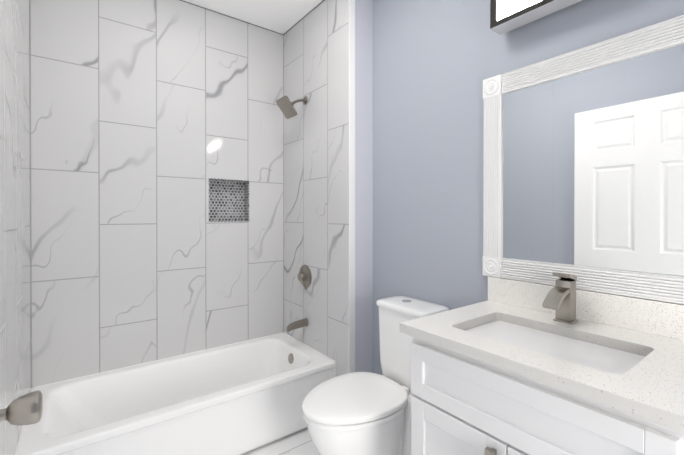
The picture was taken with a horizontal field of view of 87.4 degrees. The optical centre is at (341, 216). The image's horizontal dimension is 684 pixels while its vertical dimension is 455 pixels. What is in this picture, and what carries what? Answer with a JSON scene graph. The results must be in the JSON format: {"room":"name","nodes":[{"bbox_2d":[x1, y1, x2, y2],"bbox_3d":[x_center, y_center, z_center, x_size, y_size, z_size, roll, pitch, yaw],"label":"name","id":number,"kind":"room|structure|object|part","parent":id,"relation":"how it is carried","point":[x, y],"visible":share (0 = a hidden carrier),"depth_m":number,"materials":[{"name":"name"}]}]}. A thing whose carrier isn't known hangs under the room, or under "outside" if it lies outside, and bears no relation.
{"room":"bathroom","nodes":[
{"label":"bathroom","id":0,"kind":"room"},
{"bbox_2d":[0,390,42,424],"bbox_3d":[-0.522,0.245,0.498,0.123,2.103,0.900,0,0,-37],"label":"door handle","id":1,"kind":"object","parent":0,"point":[26,409],"depth_m":0.80,"materials":[{"name":"silver metal"}]},
{"bbox_2d":[31,0,208,386],"bbox_3d":[-1.330,-0.068,2.244,0.936,2.735,0.102,0,0,-37],"label":"wall tile","id":2,"kind":"structure","parent":0,"point":[120,176],"depth_m":2.16,"materials":[{"name":"white tile"}]},
{"bbox_2d":[30,0,31,387],"bbox_3d":[-1.670,-0.254,1.922,0.003,2.350,0.003,0,0,-37],"label":"trim","id":3,"kind":"structure","parent":2,"relation":"attached to","point":[30,188],"depth_m":1.92,"materials":[{"name":"grey"}]},
{"bbox_2d":[208,10,248,179],"bbox_3d":[-0.838,-0.853,2.611,0.295,1.167,0.102,0,0,-37],"label":"wall tiles","id":4,"kind":"structure","parent":0,"point":[228,64],"depth_m":2.56,"materials":[{"name":"white tile"}]},
{"bbox_2d":[209,222,248,348],"bbox_3d":[-0.838,0.667,2.618,0.295,1.262,0.102,0,0,-37],"label":"wall tile","id":5,"kind":"structure","parent":0,"point":[228,282],"depth_m":2.57,"materials":[{"name":"white tile"}]},
{"bbox_2d":[209,178,248,221],"bbox_3d":[-0.835,-0.117,2.610,0.295,0.306,0.090,0,0,-37],"label":"mosaic","id":6,"kind":"object","parent":5,"relation":"attached to","point":[228,200],"visible":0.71,"depth_m":2.65},
{"bbox_2d":[183,0,322,33],"bbox_3d":[0.067,-1.479,1.022,1.906,0.100,3.721,0,0,-37],"label":"ceiling","id":7,"kind":"structure","parent":0,"point":[281,16],"depth_m":2.49,"materials":[{"name":"white paint"}]},
{"bbox_2d":[180,0,282,34],"bbox_3d":[-1.065,-1.433,2.370,1.515,0.005,0.005,0,0,-37],"label":"trim","id":8,"kind":"structure","parent":7,"relation":"attached to","point":[231,17],"depth_m":2.57,"materials":[{"name":"grey"}]},
{"bbox_2d":[283,0,323,34],"bbox_3d":[-0.211,-1.434,2.489,0.005,0.005,0.832,0,0,-37],"label":"trim","id":9,"kind":"structure","parent":7,"relation":"attached to","point":[304,17],"depth_m":2.56,"materials":[{"name":"grey"}]},
{"bbox_2d":[249,24,282,339],"bbox_3d":[-0.530,-0.070,2.846,0.475,2.735,0.102,0,0,-37],"label":"wall tile","id":10,"kind":"structure","parent":0,"point":[265,188],"depth_m":2.74,"materials":[{"name":"white tile"}]},
{"bbox_2d":[283,35,283,331],"bbox_3d":[-0.462,-0.258,2.831,0.003,2.350,0.003,0,0,-37],"label":"trim","id":11,"kind":"structure","parent":10,"relation":"attached to","point":[283,188],"depth_m":2.83,"materials":[{"name":"grey"}]},
{"bbox_2d":[241,427,318,454],"bbox_3d":[0.067,1.356,1.035,1.906,0.100,3.721,0,0,-37],"label":"floor","id":12,"kind":"structure","parent":0,"point":[299,442],"depth_m":2.02,"materials":[{"name":"tile"}]},
{"bbox_2d":[18,333,334,454],"bbox_3d":[-0.855,1.111,2.102,1.512,0.377,0.702,0,0,-37],"label":"bathtub","id":13,"kind":"object","parent":12,"relation":"on","point":[240,398],"visible":0.88,"depth_m":2.00,"materials":[{"name":"white ceramic"}]},
{"bbox_2d":[32,333,281,388],"bbox_3d":[-1.065,0.923,2.380,1.515,0.012,0.007,0,0,-37],"label":"trim","id":14,"kind":"structure","parent":13,"relation":"attached to","point":[149,362],"depth_m":2.25,"materials":[{"name":"white"}]},
{"bbox_2d":[283,332,335,361],"bbox_3d":[-0.254,0.923,2.557,0.007,0.012,0.700,0,0,-37],"label":"trim","id":15,"kind":"structure","parent":13,"relation":"attached to","point":[310,347],"depth_m":2.50,"materials":[{"name":"white"}]},
{"bbox_2d":[333,362,335,377],"bbox_3d":[-0.054,1.113,2.290,0.009,0.374,0.039,0,0,-37],"label":"trim","id":16,"kind":"structure","parent":13,"relation":"attached to","point":[334,374],"depth_m":2.27,"materials":[{"name":"white"}]},
{"bbox_2d":[302,296,448,454],"bbox_3d":[0.138,0.873,1.737,0.727,0.859,0.413,0,0,-37],"label":"toilet","id":17,"kind":"object","parent":12,"relation":"on","point":[360,413],"visible":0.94,"depth_m":1.64,"materials":[{"name":"white ceramic"}]},
{"bbox_2d":[400,272,683,454],"bbox_3d":[0.700,0.754,1.106,0.600,1.103,0.878,0,0,-37],"label":"bathroom vanity","id":18,"kind":"object","parent":12,"relation":"on","point":[563,366],"visible":1,"depth_m":1.07,"materials":[{"name":"white paint"}]},
{"bbox_2d":[542,272,577,323],"bbox_3d":[0.776,0.291,1.276,0.161,0.179,0.062,0,0,-37],"label":"faucet","id":19,"kind":"object","parent":18,"relation":"on","point":[561,298],"depth_m":1.28,"materials":[{"name":"silver metal"}]},
{"bbox_2d":[488,276,683,339],"bbox_3d":[0.932,0.326,1.279,0.020,0.108,0.878,0,0,-37],"label":"backsplash","id":20,"kind":"structure","parent":18,"relation":"on","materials":[{"name":"stone"}]},
{"bbox_2d":[373,0,683,374],"bbox_3d":[0.778,-0.064,1.563,0.127,2.735,3.721,0,0,-37],"label":"wall","id":21,"kind":"structure","parent":0,"point":[583,167],"depth_m":1.49,"materials":[{"name":"blue paint"}]},
{"bbox_2d":[490,0,581,34],"bbox_3d":[0.856,-0.870,1.301,0.111,0.152,0.615,0,0,-37],"label":"sconce","id":22,"kind":"object","parent":21,"relation":"attached to","point":[507,16],"visible":0.98,"depth_m":1.44,"materials":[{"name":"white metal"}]},
{"bbox_3d":[0.842,-0.870,1.291,0.065,0.110,0.561,0,0,-37],"label":"glass","id":23,"kind":"part","parent":22,"relation":"part of","materials":[{"name":"white glass"}]},
{"bbox_3d":[-0.685,-0.059,0.525,0.100,2.735,3.621,0,0,-37],"label":"wall","id":24,"kind":"structure","parent":0,"visible":0},
{"bbox_2d":[0,0,14,454],"bbox_3d":[-1.104,-0.062,1.167,0.002,2.735,0.510,0,0,-37],"label":"door","id":25,"kind":"structure","parent":24,"relation":"attached to","point":[7,428],"depth_m":1.23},
{"bbox_2d":[15,388,32,454],"bbox_3d":[-1.459,0.927,1.650,0.007,0.012,0.700,0,0,-37],"label":"trim","id":26,"kind":"structure","parent":25,"relation":"attached to","point":[19,441],"depth_m":1.49,"materials":[{"name":"white"}]},
{"bbox_2d":[13,0,30,453],"bbox_3d":[-1.469,-0.065,1.651,0.002,2.735,0.703,0,0,-37],"label":"wall tiles","id":27,"kind":"structure","parent":24,"relation":"attached to","point":[22,200],"depth_m":1.59,"materials":[{"name":"white tile"}]},
{"bbox_3d":[-0.160,-0.069,2.599,0.179,2.735,0.938,0,0,-37],"label":"wall bump-out","id":28,"kind":"object","parent":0,"visible":0},
{"bbox_2d":[284,0,348,376],"bbox_3d":[-0.209,-0.069,2.507,0.011,2.735,0.849,0,0,-37],"label":"wall tile","id":29,"kind":"structure","parent":28,"relation":"attached to","point":[316,155],"depth_m":2.42,"materials":[{"name":"white tile"}]},
{"bbox_2d":[276,96,307,118],"bbox_3d":[-0.342,-0.779,2.504,0.201,0.167,0.148,0,0,-37],"label":"shower head","id":30,"kind":"object","parent":29,"relation":"attached to","point":[286,106],"visible":1,"depth_m":2.48},
{"bbox_2d":[286,318,308,331],"bbox_3d":[-0.315,0.759,2.515,0.152,0.070,0.060,0,0,-37],"label":"tub spout","id":31,"kind":"object","parent":29,"relation":"attached to","point":[297,324],"visible":1,"depth_m":2.50,"materials":[{"name":"silver metal"}]},
{"bbox_2d":[297,265,311,289],"bbox_3d":[-0.281,0.427,2.545,0.060,0.164,0.180,0,0,-37],"label":"shower valve","id":32,"kind":"object","parent":29,"relation":"attached to","point":[304,276],"visible":1,"depth_m":2.53,"materials":[{"name":"silver metal"}]},
{"bbox_2d":[349,0,354,372],"bbox_3d":[0.061,-0.067,2.176,0.046,2.735,0.005,0,0,-37],"label":"trim","id":33,"kind":"structure","parent":28,"relation":"attached to","point":[351,186],"depth_m":2.17,"materials":[{"name":"white paint"}]},
{"bbox_2d":[355,0,372,372],"bbox_3d":[0.137,-0.067,2.234,0.145,2.735,0.002,0,0,-37],"label":"wall bump-out","id":34,"kind":"object","parent":28,"relation":"attached to","point":[363,185],"visible":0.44,"depth_m":2.23,"materials":[{"name":"white paint"}]}
]}

